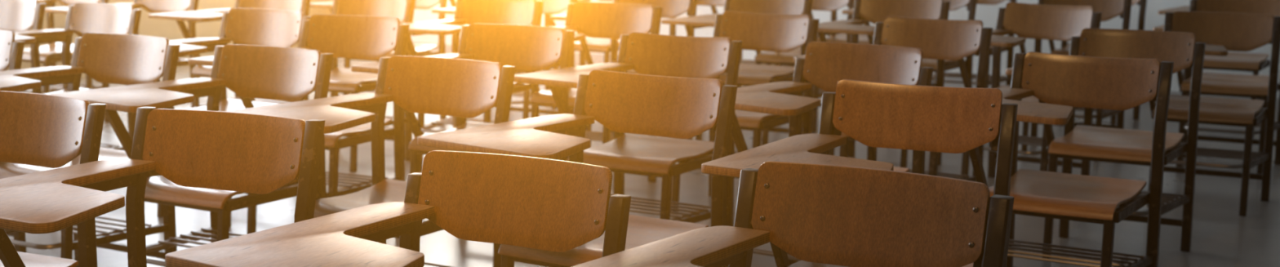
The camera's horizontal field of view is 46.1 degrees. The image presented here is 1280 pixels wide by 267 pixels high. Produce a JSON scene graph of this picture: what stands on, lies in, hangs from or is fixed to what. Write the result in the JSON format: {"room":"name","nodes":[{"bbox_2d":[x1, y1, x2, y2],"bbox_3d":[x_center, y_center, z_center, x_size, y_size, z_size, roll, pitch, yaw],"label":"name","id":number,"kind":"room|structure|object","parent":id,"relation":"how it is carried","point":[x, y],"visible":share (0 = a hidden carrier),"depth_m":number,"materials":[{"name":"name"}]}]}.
{"room":"classroom","nodes":[
{"label":"classroom","id":0,"kind":"room"},
{"bbox_2d":[7,0,333,79],"bbox_3d":[-6.274,-1.797,7.091,0.201,3.900,14.200,5,10,30],"label":"wall","id":1,"kind":"structure","parent":0,"point":[170,29],"depth_m":11.64,"materials":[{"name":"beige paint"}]},
{"bbox_2d":[8,53,1279,266],"bbox_3d":[-0.336,0.740,3.943,14.000,0.100,14.600,5,10,30],"label":"floor","id":2,"kind":"structure","parent":0,"point":[1221,237],"depth_m":6.30,"materials":[{"name":"concrete"}]},
{"bbox_2d":[0,30,26,252],"bbox_3d":[-2.568,0.066,5.228,0.527,0.820,0.675,6,10,34],"label":"chair","id":3,"kind":"object","parent":2,"relation":"on","point":[11,51],"visible":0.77,"depth_m":5.31,"materials":[{"name":"brown wood"}]},
{"bbox_2d":[0,0,46,93],"bbox_3d":[-3.139,-0.190,6.870,0.530,0.826,0.681,7,11,37],"label":"chair","id":4,"kind":"object","parent":2,"relation":"on","point":[15,15],"visible":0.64,"depth_m":6.97,"materials":[{"name":"brown wood"}]},
{"bbox_2d":[0,90,106,266],"bbox_3d":[-1.643,0.347,3.421,0.527,0.818,0.680,6,10,33],"label":"chair","id":5,"kind":"object","parent":2,"relation":"on","point":[40,130],"visible":0.97,"depth_m":3.56,"materials":[{"name":"brown wood"}]},
{"bbox_2d":[5,0,109,122],"bbox_3d":[-3.471,-0.466,8.668,0.530,0.826,0.681,7,11,37],"label":"chair","id":6,"kind":"object","parent":2,"relation":"on","point":[48,53],"visible":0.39,"depth_m":8.75,"materials":[{"name":"brown wood"}]},
{"bbox_2d":[14,2,142,151],"bbox_3d":[-2.587,-0.135,6.537,0.531,0.824,0.681,8,11,40],"label":"chair","id":7,"kind":"object","parent":2,"relation":"on","point":[82,18],"visible":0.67,"depth_m":6.71,"materials":[{"name":"brown wood"}]},
{"bbox_2d":[0,32,180,266],"bbox_3d":[-1.926,0.113,4.917,0.530,0.829,0.681,7,11,37],"label":"chair","id":8,"kind":"object","parent":2,"relation":"on","point":[106,58],"visible":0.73,"depth_m":5.04,"materials":[{"name":"brown wood"}]},
{"bbox_2d":[44,0,199,108],"bbox_3d":[-2.841,-0.399,8.287,0.530,0.816,0.681,7,11,36],"label":"chair","id":9,"kind":"object","parent":2,"relation":"on","point":[153,6],"visible":0.24,"depth_m":8.39,"materials":[{"name":"brown wood"}]},
{"bbox_2d":[0,106,324,266],"bbox_3d":[-1.065,0.401,3.092,0.569,0.818,0.682,4,9,23],"label":"chair","id":10,"kind":"object","parent":2,"relation":"on","point":[232,151],"visible":0.98,"depth_m":3.27,"materials":[{"name":"brown wood"}]},
{"bbox_2d":[49,44,333,266],"bbox_3d":[-1.364,0.163,4.643,0.530,0.818,0.681,7,11,37],"label":"chair","id":11,"kind":"object","parent":2,"relation":"on","point":[290,74],"visible":0.7,"depth_m":4.70,"materials":[{"name":"brown wood"}]},
{"bbox_2d":[147,0,310,107],"bbox_3d":[-2.144,-0.337,7.923,0.527,0.811,0.679,6,10,31],"label":"chair","id":12,"kind":"object","parent":2,"relation":"on","point":[203,15],"visible":0.29,"depth_m":7.92,"materials":[{"name":"brown wood"}]},
{"bbox_2d":[155,8,311,226],"bbox_3d":[-1.761,-0.076,6.162,0.530,0.829,0.681,7,11,37],"label":"chair","id":13,"kind":"object","parent":2,"relation":"on","point":[242,26],"visible":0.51,"depth_m":6.34,"materials":[{"name":"brown wood"}]},
{"bbox_2d":[187,14,409,234],"bbox_3d":[-1.290,-0.013,5.755,0.527,0.834,0.680,5,10,30],"label":"chair","id":14,"kind":"object","parent":2,"relation":"on","point":[342,36],"visible":0.51,"depth_m":5.88,"materials":[{"name":"brown wood"}]},
{"bbox_2d":[294,0,415,172],"bbox_3d":[-1.512,-0.255,7.399,0.528,0.814,0.678,6,10,31],"label":"chair","id":15,"kind":"object","parent":2,"relation":"on","point":[342,80],"visible":0.3,"depth_m":7.53,"materials":[{"name":"brown wood"}]},
{"bbox_2d":[224,55,515,266],"bbox_3d":[-0.767,0.217,4.312,0.530,0.818,0.681,7,11,37],"label":"chair","id":16,"kind":"object","parent":2,"relation":"on","point":[446,86],"visible":0.68,"depth_m":4.45,"materials":[{"name":"brown wood"}]},
{"bbox_2d":[309,0,447,127],"bbox_3d":[-1.528,-0.472,8.816,0.527,0.816,0.680,6,10,34],"label":"chair","id":17,"kind":"object","parent":2,"relation":"on","point":[421,50],"visible":0.2,"depth_m":8.87,"materials":[{"name":"brown wood"}]},
{"bbox_2d":[164,150,631,266],"bbox_3d":[-0.413,0.477,2.699,0.527,0.795,0.669,6,10,33],"label":"chair","id":18,"kind":"object","parent":2,"relation":"on","point":[547,204],"visible":0.98,"depth_m":2.84,"materials":[{"name":"brown wood"}]},
{"bbox_2d":[351,23,574,266],"bbox_3d":[-0.642,0.032,5.534,0.527,0.819,0.680,6,10,32],"label":"chair","id":19,"kind":"object","parent":2,"relation":"on","point":[525,47],"visible":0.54,"depth_m":5.70,"materials":[{"name":"brown wood"}]},
{"bbox_2d":[400,0,543,172],"bbox_3d":[-0.866,-0.229,7.247,0.527,0.817,0.679,6,10,31],"label":"chair","id":20,"kind":"object","parent":2,"relation":"on","point":[517,12],"visible":0.49,"depth_m":7.37,"materials":[{"name":"brown wood"}]},
{"bbox_2d":[449,0,551,90],"bbox_3d":[-0.965,-0.626,9.818,0.530,0.826,0.681,7,11,36],"label":"chair","id":21,"kind":"object","parent":2,"relation":"on","point":[452,2],"visible":0.02,"depth_m":9.87,"materials":[{"name":"brown wood"}]},
{"bbox_2d":[431,0,577,119],"bbox_3d":[-0.746,-0.405,8.382,0.530,0.824,0.681,7,11,37],"label":"chair","id":22,"kind":"object","parent":2,"relation":"on","point":[550,6],"visible":0.18,"depth_m":8.44,"materials":[{"name":"brown wood"}]},
{"bbox_2d":[417,69,737,266],"bbox_3d":[-0.156,0.281,3.889,0.532,0.826,0.683,7,11,39],"label":"chair","id":23,"kind":"object","parent":2,"relation":"on","point":[672,107],"visible":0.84,"depth_m":3.96,"materials":[{"name":"brown wood"}]},
{"bbox_2d":[546,0,620,109],"bbox_3d":[-0.339,-0.567,9.456,0.530,0.826,0.681,7,11,37],"label":"chair","id":24,"kind":"object","parent":2,"relation":"on","point":[594,45],"visible":0.27,"depth_m":9.34,"materials":[{"name":"brown wood"}]},
{"bbox_2d":[525,1,662,182],"bbox_3d":[-0.293,-0.167,6.852,0.528,0.819,0.678,6,10,31],"label":"chair","id":25,"kind":"object","parent":2,"relation":"on","point":[609,20],"visible":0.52,"depth_m":7.03,"materials":[{"name":"brown wood"}]},
{"bbox_2d":[550,0,697,139],"bbox_3d":[-0.083,-0.345,7.979,0.527,0.835,0.680,6,10,31],"label":"chair","id":26,"kind":"object","parent":2,"relation":"on","point":[671,9],"visible":0.2,"depth_m":8.11,"materials":[{"name":"brown wood"}]},
{"bbox_2d":[513,31,742,266],"bbox_3d":[-0.046,0.080,5.258,0.530,0.814,0.679,7,11,37],"label":"chair","id":27,"kind":"object","parent":2,"relation":"on","point":[647,54],"visible":0.71,"depth_m":5.33,"materials":[{"name":"brown wood"}]},
{"bbox_2d":[647,0,741,87],"bbox_3d":[0.241,-0.512,9.119,0.530,0.826,0.681,7,11,36],"label":"chair","id":28,"kind":"object","parent":2,"relation":"on","point":[700,2],"visible":0.08,"depth_m":9.30,"materials":[{"name":"brown wood"}]},
{"bbox_2d":[661,0,813,145],"bbox_3d":[0.496,-0.307,7.743,0.527,0.838,0.680,6,10,34],"label":"chair","id":29,"kind":"object","parent":2,"relation":"on","point":[748,74],"visible":0.38,"depth_m":7.81,"materials":[{"name":"brown wood"}]},
{"bbox_2d":[670,10,819,211],"bbox_3d":[0.348,-0.082,6.317,0.532,0.820,0.681,7,11,39],"label":"chair","id":30,"kind":"object","parent":2,"relation":"on","point":[775,33],"visible":0.49,"depth_m":6.44,"materials":[{"name":"brown wood"}]},
{"bbox_2d":[710,5,795,87],"bbox_3d":[0.723,-0.664,10.137,0.532,0.826,0.683,7,11,38],"label":"chair","id":31,"kind":"object","parent":2,"relation":"on","point":[713,9],"visible":0.02,"depth_m":10.12,"materials":[{"name":"brown wood"}]},
{"bbox_2d":[723,0,854,132],"bbox_3d":[0.870,-0.453,8.755,0.530,0.826,0.681,7,11,36],"label":"chair","id":32,"kind":"object","parent":2,"relation":"on","point":[778,59],"visible":0.32,"depth_m":8.73,"materials":[{"name":"brown wood"}]},
{"bbox_2d":[571,160,1013,266],"bbox_3d":[0.201,0.508,2.401,0.532,0.829,0.683,7,11,38],"label":"chair","id":33,"kind":"object","parent":2,"relation":"on","point":[837,215],"visible":1,"depth_m":2.57,"materials":[{"name":"brown wood"}]},
{"bbox_2d":[731,41,933,264],"bbox_3d":[0.523,0.150,4.777,0.527,0.826,0.677,8,11,41],"label":"chair","id":34,"kind":"object","parent":2,"relation":"on","point":[824,64],"visible":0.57,"depth_m":4.90,"materials":[{"name":"brown wood"}]},
{"bbox_2d":[810,10,874,97],"bbox_3d":[1.328,-0.607,9.785,0.530,0.826,0.681,7,11,37],"label":"chair","id":35,"kind":"object","parent":2,"relation":"on","point":[842,37],"visible":0.11,"depth_m":9.81,"materials":[{"name":"brown wood"}]},
{"bbox_2d":[701,79,1017,266],"bbox_3d":[0.520,0.329,3.558,0.527,0.840,0.679,6,10,31],"label":"chair","id":36,"kind":"object","parent":2,"relation":"on","point":[941,119],"visible":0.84,"depth_m":3.72,"materials":[{"name":"brown wood"}]},
{"bbox_2d":[817,0,950,168],"bbox_3d":[1.132,-0.250,7.379,0.527,0.841,0.680,6,10,34],"label":"chair","id":37,"kind":"object","parent":2,"relation":"on","point":[873,11],"visible":0.35,"depth_m":7.52,"materials":[{"name":"brown wood"}]},
{"bbox_2d":[793,15,992,181],"bbox_3d":[0.986,-0.022,5.914,0.532,0.830,0.681,7,11,39],"label":"chair","id":38,"kind":"object","parent":2,"relation":"on","point":[938,39],"visible":0.41,"depth_m":6.05,"materials":[{"name":"brown wood"}]},
{"bbox_2d":[841,0,977,84],"bbox_3d":[1.513,-0.422,8.492,0.532,0.851,0.683,7,11,37],"label":"chair","id":39,"kind":"object","parent":2,"relation":"on","point":[955,5],"visible":0.16,"depth_m":8.52,"materials":[{"name":"brown wood"}]},
{"bbox_2d":[931,0,1016,88],"bbox_3d":[1.980,-0.545,9.402,0.527,0.826,0.680,6,10,34],"label":"chair","id":40,"kind":"object","parent":2,"relation":"on","point":[1007,79],"visible":0.17,"depth_m":9.48,"materials":[{"name":"brown wood"}]},
{"bbox_2d":[956,2,1102,179],"bbox_3d":[1.677,-0.156,6.814,0.528,0.832,0.678,8,12,42],"label":"chair","id":41,"kind":"object","parent":2,"relation":"on","point":[1024,20],"visible":0.51,"depth_m":6.95,"materials":[{"name":"brown wood"}]},
{"bbox_2d":[968,51,1173,266],"bbox_3d":[1.224,0.192,4.559,0.532,0.818,0.683,7,11,38],"label":"chair","id":42,"kind":"object","parent":2,"relation":"on","point":[1064,82],"visible":0.84,"depth_m":4.63,"materials":[{"name":"brown wood"}]},
{"bbox_2d":[1017,0,1132,151],"bbox_3d":[2.228,-0.327,7.954,0.527,0.834,0.680,6,10,33],"label":"chair","id":43,"kind":"object","parent":2,"relation":"on","point":[1110,9],"visible":0.27,"depth_m":8.07,"materials":[{"name":"brown wood"}]},
{"bbox_2d":[1034,0,1146,124],"bbox_3d":[2.667,-0.488,9.043,0.530,0.830,0.681,7,11,37],"label":"chair","id":44,"kind":"object","parent":2,"relation":"on","point":[1065,47],"visible":0.21,"depth_m":9.08,"materials":[{"name":"brown wood"}]},
{"bbox_2d":[1004,27,1205,258],"bbox_3d":[1.694,0.048,5.528,0.530,0.816,0.674,7,11,36],"label":"chair","id":45,"kind":"object","parent":2,"relation":"on","point":[1116,145],"visible":0.64,"depth_m":5.61,"materials":[{"name":"brown wood"}]},
{"bbox_2d":[1146,11,1279,216],"bbox_3d":[2.403,-0.095,6.495,0.527,0.817,0.680,6,10,34],"label":"chair","id":46,"kind":"object","parent":2,"relation":"on","point":[1221,33],"visible":0.65,"depth_m":6.59,"materials":[{"name":"brown wood"}]},
{"bbox_2d":[1157,5,1270,138],"bbox_3d":[3.303,-0.417,8.617,0.530,0.826,0.681,7,11,36],"label":"chair","id":47,"kind":"object","parent":2,"relation":"on","point":[1255,63],"visible":0.3,"depth_m":8.51,"materials":[{"name":"brown wood"}]},
{"bbox_2d":[1152,0,1279,173],"bbox_3d":[2.865,-0.241,7.443,0.527,0.825,0.680,6,10,33],"label":"chair","id":48,"kind":"object","parent":2,"relation":"on","point":[1212,83],"visible":0.47,"depth_m":7.55,"materials":[{"name":"brown wood"}]},
{"bbox_2d":[402,0,1279,97],"bbox_3d":[3.322,-2.150,9.784,13.600,3.900,0.201,5,10,30],"label":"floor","id":49,"kind":"structure","parent":0,"point":[987,14],"depth_m":10.41,"materials":[{"name":"beige paint"}]},
{"bbox_2d":[412,41,1279,112],"bbox_3d":[3.256,-0.253,9.979,13.600,0.090,0.015,5,10,30],"label":"baseboard","id":50,"kind":"structure","parent":49,"relation":"attached to","point":[597,58],"depth_m":10.60,"materials":[{"name":"grey paint"}]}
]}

